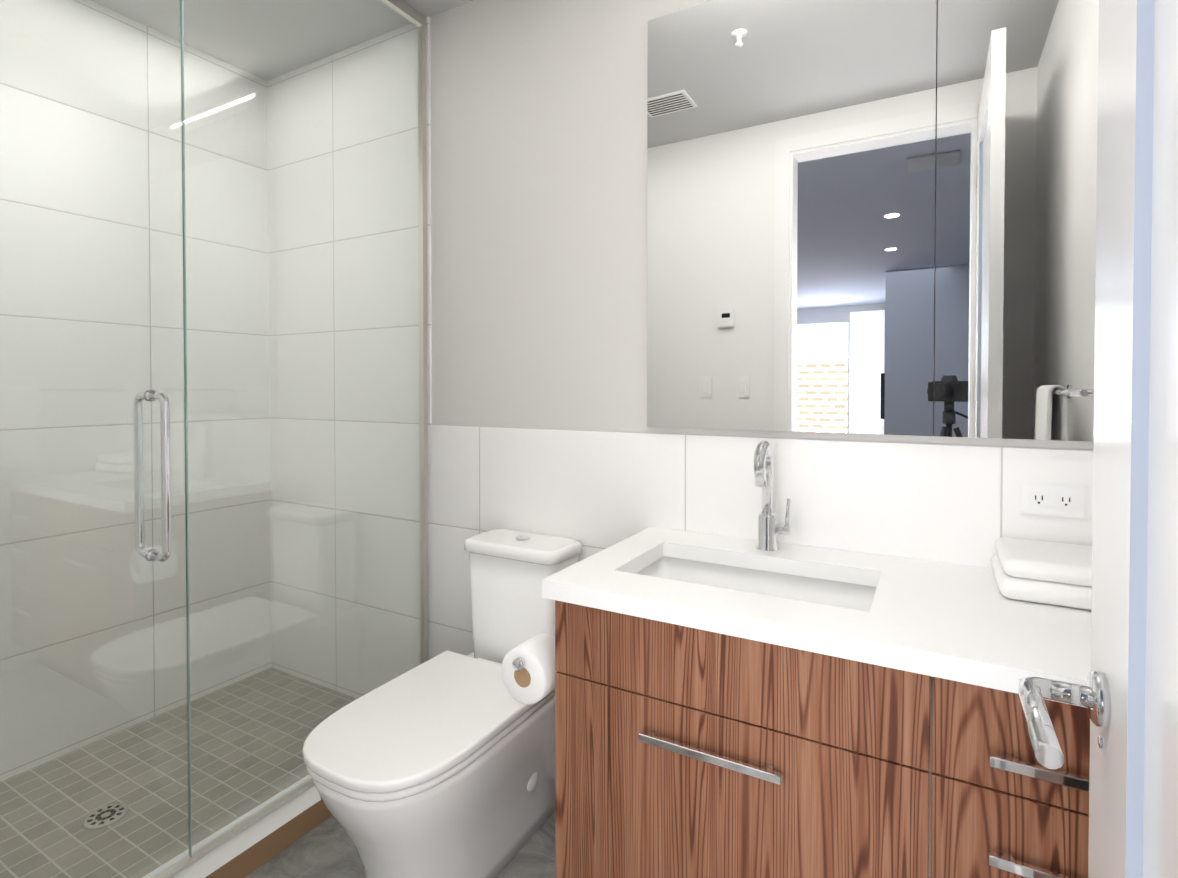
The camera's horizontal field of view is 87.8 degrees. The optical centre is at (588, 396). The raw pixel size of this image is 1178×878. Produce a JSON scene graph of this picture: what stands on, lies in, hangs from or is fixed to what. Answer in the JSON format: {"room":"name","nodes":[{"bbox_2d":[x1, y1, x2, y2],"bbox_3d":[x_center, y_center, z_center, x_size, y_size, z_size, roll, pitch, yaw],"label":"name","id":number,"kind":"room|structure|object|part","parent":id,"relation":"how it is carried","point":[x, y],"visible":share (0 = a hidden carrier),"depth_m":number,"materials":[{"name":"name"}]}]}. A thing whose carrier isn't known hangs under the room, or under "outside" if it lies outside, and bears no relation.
{"room":"bathroom","nodes":[
{"label":"bathroom","id":0,"kind":"room"},
{"bbox_2d":[0,667,554,877],"bbox_3d":[-0.528,1.294,1.333,3.150,0.120,1.796,0,1,29],"label":"floor","id":1,"kind":"structure","parent":0,"point":[91,793],"depth_m":1.89,"materials":[{"name":"beige tile"}]},
{"bbox_2d":[83,803,127,828],"bbox_3d":[-1.413,1.224,1.788,0.104,0.006,0.104,0,1,29],"label":"floor drain","id":2,"kind":"object","parent":1,"relation":"on","point":[99,821],"depth_m":1.78,"materials":[{"name":"silver metal"}]},
{"bbox_2d":[142,775,331,877],"bbox_3d":[-0.971,1.215,1.594,0.135,0.070,1.556,0,1,29],"label":"shower curb","id":3,"kind":"structure","parent":1,"relation":"on","point":[250,850],"depth_m":1.65,"materials":[{"name":"white stone"}]},
{"bbox_2d":[0,0,428,877],"bbox_3d":[-0.986,-0.098,1.583,0.143,2.556,1.552,0,1,29],"label":"glass","id":4,"kind":"object","parent":3,"relation":"on","point":[148,396],"visible":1,"depth_m":1.59,"materials":[{"name":"clear glass"}]},
{"bbox_3d":[-1.186,-0.081,1.228,0.008,2.497,0.702,0,1,29],"label":"door","id":5,"kind":"part","parent":4,"relation":"part of","materials":[{"name":"clear glass"}]},
{"bbox_3d":[-1.085,0.189,1.490,0.068,0.413,0.028,0,1,29],"label":"handle","id":6,"kind":"part","parent":4,"relation":"part of","materials":[{"name":"silver metal"}]},
{"bbox_2d":[302,529,581,877],"bbox_3d":[-0.360,0.848,1.665,0.412,0.803,0.807,0,1,29],"label":"toilet","id":7,"kind":"object","parent":1,"relation":"on","point":[441,765],"visible":0.81,"depth_m":1.53,"materials":[{"name":"white ceramic"}]},
{"bbox_3d":[-0.413,0.813,1.569,0.412,0.024,0.590,0,1,29],"label":"lid","id":8,"kind":"part","parent":7,"relation":"part of","materials":[{"name":"white plastic"}]},
{"bbox_3d":[-0.412,0.837,1.573,0.406,0.019,0.584,0,1,29],"label":"seat","id":9,"kind":"part","parent":7,"relation":"part of","materials":[{"name":"white plastic"}]},
{"bbox_3d":[-0.209,0.468,1.928,0.352,0.040,0.190,0,1,29],"label":"tank lid","id":10,"kind":"part","parent":7,"relation":"part of","materials":[{"name":"white ceramic"}]},
{"bbox_3d":[-0.206,0.668,1.935,0.330,0.365,0.173,0,1,29],"label":"tank","id":11,"kind":"part","parent":7,"relation":"part of","materials":[{"name":"white ceramic"}]},
{"bbox_2d":[501,441,1090,877],"bbox_3d":[0.464,0.684,1.331,1.221,1.141,0.586,0,1,29],"label":"bathroom vanity","id":12,"kind":"object","parent":1,"relation":"on","point":[765,705],"visible":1,"depth_m":1.12,"materials":[{"name":"brown wood"}]},
{"bbox_2d":[542,527,1090,707],"bbox_3d":[0.519,0.414,1.300,1.099,0.038,0.578,0,1,29],"label":"countertop","id":13,"kind":"structure","parent":12,"relation":"on","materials":[{"name":"white stone"}]},
{"bbox_2d":[635,556,876,611],"bbox_3d":[0.359,0.507,1.387,0.570,0.150,0.330,0,1,29],"label":"basin","id":14,"kind":"object","parent":13,"relation":"in","point":[801,585],"depth_m":1.51,"materials":[{"name":"white ceramic"}]},
{"bbox_2d":[753,441,790,551],"bbox_3d":[0.453,0.251,1.531,0.086,0.281,0.126,0,1,29],"label":"faucet","id":15,"kind":"object","parent":13,"relation":"on","point":[768,528],"depth_m":1.55,"materials":[{"name":"silver metal"}]},
{"bbox_2d":[991,537,1091,609],"bbox_3d":[0.962,0.354,1.236,0.237,0.080,0.235,0,1,29],"label":"folded towel","id":16,"kind":"object","parent":13,"relation":"on","point":[1051,573],"visible":0.5,"depth_m":1.18,"materials":[{"name":"white fabric"}]},
{"bbox_3d":[0.711,0.739,0.902,0.360,0.264,0.018,0,1,29],"label":"drawer","id":17,"kind":"part","parent":12,"relation":"part of","materials":[{"name":"brown wood"}]},
{"bbox_3d":[0.711,0.523,0.899,0.360,0.162,0.018,0,1,29],"label":"drawer","id":18,"kind":"part","parent":12,"relation":"part of","materials":[{"name":"brown wood"}]},
{"bbox_3d":[0.702,0.698,0.880,0.215,0.016,0.030,0,1,29],"label":"handle","id":19,"kind":"part","parent":12,"relation":"part of","materials":[{"name":"silver metal"}]},
{"bbox_3d":[0.702,0.548,0.877,0.215,0.016,0.030,0,1,29],"label":"handle","id":20,"kind":"part","parent":12,"relation":"part of","materials":[{"name":"silver metal"}]},
{"bbox_2d":[91,0,472,80],"bbox_3d":[-0.528,-1.425,1.293,3.150,0.100,1.796,0,1,29],"label":"ceiling","id":21,"kind":"structure","parent":0,"point":[429,8],"depth_m":2.28,"materials":[{"name":"grey paint"}]},
{"bbox_2d":[638,730,781,784],"bbox_3d":[0.223,0.671,1.150,0.275,0.016,0.030,0,1,29],"label":"handle","id":22,"kind":"object","parent":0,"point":[755,764],"depth_m":1.14,"materials":[{"name":"silver metal"}]},
{"bbox_2d":[430,0,1093,449],"bbox_3d":[-0.111,-0.072,2.052,3.150,2.630,0.100,0,1,29],"label":"wall","id":23,"kind":"structure","parent":0,"point":[538,212],"depth_m":2.00,"materials":[{"name":"white ceramic tile"},{"name":"painted drywall"}]},
{"bbox_2d":[267,16,431,698],"bbox_3d":[-1.003,-0.078,2.492,0.963,2.630,0.010,0,1,29],"label":"shower wall tile","id":24,"kind":"structure","parent":23,"relation":"attached to","point":[308,521],"depth_m":2.47,"materials":[{"name":"white tile"}]},
{"bbox_2d":[430,424,1092,658],"bbox_3d":[0.281,0.677,1.778,1.987,1.140,0.010,0,1,29],"label":"tile wainscot","id":25,"kind":"structure","parent":23,"relation":"attached to","point":[593,492],"depth_m":1.72,"materials":[{"name":"white tile"}]},
{"bbox_2d":[1020,481,1085,518],"bbox_3d":[1.018,0.226,1.344,0.116,0.072,0.009,0,1,29],"label":"electrical outlet plate","id":26,"kind":"object","parent":25,"relation":"attached to","point":[1054,499],"visible":1,"depth_m":1.34,"materials":[{"name":"white plastic"}]},
{"bbox_2d":[647,0,1098,441],"bbox_3d":[0.658,-0.501,1.536,1.102,1.185,0.029,0,1,29],"label":"mirror","id":27,"kind":"object","parent":23,"relation":"attached to","point":[790,208],"visible":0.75,"depth_m":1.50,"materials":[{"name":"silver"}]},
{"bbox_3d":[0.249,-0.040,-0.087,0.220,2.630,0.120,0,1,29],"label":"wall","id":28,"kind":"structure","parent":0,"visible":0},
{"bbox_2d":[1088,0,1177,877],"bbox_3d":[0.401,0.036,0.352,0.040,2.442,0.749,0,1,29],"label":"door","id":29,"kind":"structure","parent":28,"relation":"in","point":[1133,801],"depth_m":0.56,"materials":[{"name":"white paint"}]},
{"bbox_2d":[1017,670,1110,768],"bbox_3d":[0.472,0.315,0.600,0.076,0.053,0.177,0,1,29],"label":"door lever","id":30,"kind":"object","parent":29,"relation":"attached to","point":[1093,695],"visible":1,"depth_m":0.62,"materials":[{"name":"silver metal"}]},
{"bbox_2d":[1098,736,1104,748],"bbox_3d":[0.533,0.359,0.636,0.004,0.011,0.012,0,1,29],"label":"pin","id":31,"kind":"object","parent":29,"relation":"attached to","point":[1101,742],"visible":0.96,"depth_m":0.63,"materials":[{"name":"silver metal"}]},
{"bbox_3d":[-1.889,-0.071,2.024,0.100,2.630,1.696,0,1,29],"label":"wall","id":32,"kind":"structure","parent":0,"visible":0},
{"bbox_2d":[0,0,270,780],"bbox_3d":[-1.814,-0.072,2.045,0.010,2.630,1.566,0,1,29],"label":"shower wall tile","id":33,"kind":"structure","parent":32,"relation":"attached to","point":[233,426],"depth_m":2.23,"materials":[{"name":"white tile"}]}
]}

